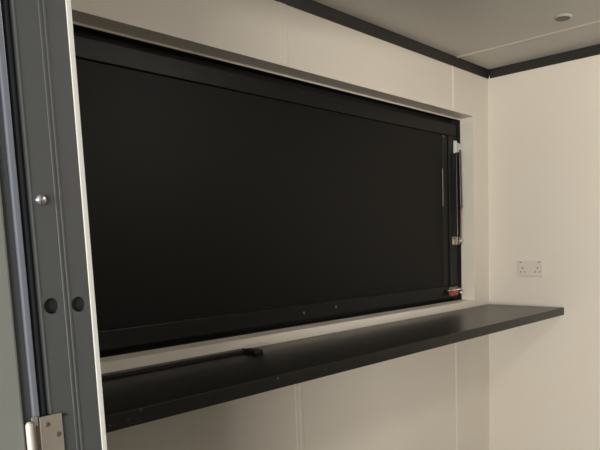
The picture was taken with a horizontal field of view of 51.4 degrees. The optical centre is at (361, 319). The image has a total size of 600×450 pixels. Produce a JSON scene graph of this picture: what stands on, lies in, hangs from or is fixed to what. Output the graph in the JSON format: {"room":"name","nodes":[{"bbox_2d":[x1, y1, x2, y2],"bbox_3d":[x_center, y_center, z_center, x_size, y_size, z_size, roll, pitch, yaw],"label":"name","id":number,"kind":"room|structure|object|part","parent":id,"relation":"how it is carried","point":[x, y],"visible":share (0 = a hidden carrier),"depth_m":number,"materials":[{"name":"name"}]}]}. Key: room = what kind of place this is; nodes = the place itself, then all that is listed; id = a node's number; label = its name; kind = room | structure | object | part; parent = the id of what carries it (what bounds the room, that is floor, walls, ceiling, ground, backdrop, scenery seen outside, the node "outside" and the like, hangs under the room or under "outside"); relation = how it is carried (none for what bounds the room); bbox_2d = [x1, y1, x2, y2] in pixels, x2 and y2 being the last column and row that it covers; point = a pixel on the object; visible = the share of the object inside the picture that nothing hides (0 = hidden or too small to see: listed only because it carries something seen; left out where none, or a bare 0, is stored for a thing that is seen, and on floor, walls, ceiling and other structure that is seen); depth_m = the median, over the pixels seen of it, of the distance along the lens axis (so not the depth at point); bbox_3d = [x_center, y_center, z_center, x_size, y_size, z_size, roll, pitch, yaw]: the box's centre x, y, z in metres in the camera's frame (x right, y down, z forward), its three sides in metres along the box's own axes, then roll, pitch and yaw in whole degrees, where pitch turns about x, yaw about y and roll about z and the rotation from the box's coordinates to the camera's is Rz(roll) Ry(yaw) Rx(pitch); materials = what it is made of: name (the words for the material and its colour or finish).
{"room":"food kiosk interior","nodes":[
{"label":"food kiosk interior","id":0,"kind":"room"},
{"bbox_2d":[71,0,489,449],"bbox_3d":[-0.196,-0.109,2.526,0.091,2.236,2.914,4,9,40],"label":"wall","id":1,"kind":"structure","parent":0,"point":[408,402],"depth_m":2.57,"materials":[{"name":"white paint"}]},
{"bbox_2d":[73,21,460,119],"bbox_3d":[-0.258,-0.954,2.447,0.005,0.006,2.455,4,9,40],"label":"trim","id":2,"kind":"structure","parent":1,"relation":"attached to","point":[75,23],"depth_m":2.22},
{"bbox_2d":[73,24,461,357],"bbox_3d":[-0.273,-0.470,2.531,0.074,1.086,2.555,4,9,40],"label":"window frame","id":3,"kind":"structure","parent":1,"relation":"in","point":[77,30],"depth_m":2.40,"materials":[{"name":"black metal"}]},
{"bbox_2d":[74,34,457,350],"bbox_3d":[-0.267,-0.464,2.529,0.049,0.937,2.407,4,9,40],"label":"shutter","id":4,"kind":"object","parent":3,"relation":"attached to","point":[219,200],"visible":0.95,"depth_m":2.31,"materials":[{"name":"metal"}]},
{"bbox_3d":[-0.281,-0.897,2.477,0.046,0.064,2.407,4,9,40],"label":"rail","id":5,"kind":"part","parent":4,"relation":"part of","materials":[{"name":"black metal"}]},
{"bbox_3d":[-0.256,-0.031,2.582,0.046,0.064,2.407,4,9,40],"label":"rail","id":6,"kind":"part","parent":4,"relation":"part of","materials":[{"name":"black metal"}]},
{"bbox_2d":[447,286,462,295],"bbox_3d":[0.519,-0.159,3.409,0.046,0.046,0.136,4,9,40],"label":"latch","id":7,"kind":"object","parent":4,"relation":"attached to","point":[454,290],"visible":1,"depth_m":3.40,"materials":[{"name":"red metal"}]},
{"bbox_2d":[452,141,462,244],"bbox_3d":[0.524,-0.690,3.371,0.040,0.560,0.066,4,9,40],"label":"gas strut","id":8,"kind":"object","parent":4,"relation":"attached to","point":[457,147],"visible":1,"depth_m":3.38,"materials":[{"name":"metal"}]},
{"bbox_3d":[0.523,-0.681,3.381,0.009,0.455,0.015,4,9,40],"label":"guide rail","id":9,"kind":"part","parent":8,"relation":"part of","materials":[{"name":"black metal"}]},
{"bbox_3d":[0.548,-0.533,3.402,0.008,0.175,0.014,4,9,40],"label":"rod","id":10,"kind":"part","parent":8,"relation":"part of","materials":[{"name":"metal"}]},
{"bbox_2d":[100,299,473,363],"bbox_3d":[-0.197,0.024,2.537,0.090,0.001,2.454,4,9,40],"label":"trim","id":11,"kind":"structure","parent":1,"relation":"attached to","point":[283,330],"depth_m":2.31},
{"bbox_2d":[278,2,304,449],"bbox_3d":[-0.256,-0.067,2.387,0.002,2.191,0.044,4,9,40],"label":"trim","id":12,"kind":"structure","parent":1,"relation":"attached to","point":[282,8],"depth_m":2.29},
{"bbox_2d":[102,304,563,432],"bbox_3d":[0.023,0.091,2.387,0.444,0.040,2.699,4,9,40],"label":"shelf","id":13,"kind":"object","parent":1,"relation":"attached to","point":[131,400],"depth_m":1.95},
{"bbox_2d":[101,348,262,379],"bbox_3d":[-0.672,0.153,1.824,0.119,0.012,0.915,4,9,40],"label":"bar","id":14,"kind":"object","parent":13,"relation":"on","point":[109,375],"visible":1,"depth_m":1.95,"materials":[{"name":"black metal"}]},
{"bbox_2d":[275,0,488,78],"bbox_3d":[-0.188,-1.193,2.361,0.014,0.045,2.731,4,9,40],"label":"trim","id":15,"kind":"structure","parent":1,"relation":"attached to","point":[315,8],"depth_m":2.68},
{"bbox_2d":[452,66,457,449],"bbox_3d":[0.497,-0.195,3.258,0.002,2.191,0.020,4,9,40],"label":"trim","id":16,"kind":"structure","parent":1,"relation":"attached to","point":[453,103],"depth_m":3.31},
{"bbox_2d":[460,117,474,299],"bbox_3d":[0.583,-0.600,3.396,0.002,0.986,0.091,-8,9,-40],"label":"trim","id":17,"kind":"structure","parent":1,"relation":"attached to","point":[466,124],"depth_m":3.39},
{"bbox_2d":[313,0,599,68],"bbox_3d":[0.679,-1.186,1.613,2.483,0.088,2.914,4,9,40],"label":"ceiling","id":18,"kind":"structure","parent":0,"point":[456,28],"depth_m":2.66,"materials":[{"name":"white paint"}]},
{"bbox_2d":[457,20,599,57],"bbox_3d":[1.355,-1.262,2.388,2.286,0.003,0.018,4,9,40],"label":"trim","id":19,"kind":"structure","parent":18,"relation":"attached to","point":[599,20],"depth_m":2.86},
{"bbox_2d":[488,55,599,449],"bbox_3d":[1.629,-0.197,2.813,2.300,2.236,0.091,4,9,40],"label":"wall","id":20,"kind":"structure","parent":0,"point":[544,122],"depth_m":3.29,"materials":[{"name":"white paint"}]},
{"bbox_2d":[517,260,543,275],"bbox_3d":[0.914,-0.279,3.349,0.149,0.086,0.013,4,9,40],"label":"double socket","id":21,"kind":"object","parent":20,"relation":"attached to","point":[524,267],"visible":1,"depth_m":3.35,"materials":[{"name":"plastic"}]},
{"bbox_2d":[489,44,599,77],"bbox_3d":[1.569,-1.278,2.637,2.286,0.045,0.014,4,9,40],"label":"trim","id":22,"kind":"structure","parent":20,"relation":"attached to","point":[593,50],"depth_m":3.17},
{"bbox_3d":[-0.205,0.114,0.690,2.300,2.236,0.091,4,9,40],"label":"wall","id":23,"kind":"structure","parent":0,"visible":0},
{"bbox_2d":[0,0,106,449],"bbox_3d":[-0.355,0.266,0.243,0.975,2.050,0.993,4,9,40],"label":"door","id":24,"kind":"structure","parent":23,"relation":"in","point":[51,392],"depth_m":0.81,"materials":[{"name":"metal"}]},
{"bbox_3d":[-0.451,0.207,0.836,0.035,2.030,0.011,4,9,40],"label":"frame","id":25,"kind":"part","parent":24,"relation":"part of","materials":[{"name":"grey metal"}]},
{"bbox_3d":[-0.416,0.178,0.836,0.003,0.102,0.029,4,9,40],"label":"hinge plate","id":26,"kind":"part","parent":24,"relation":"part of","materials":[{"name":"metal"}]}
]}

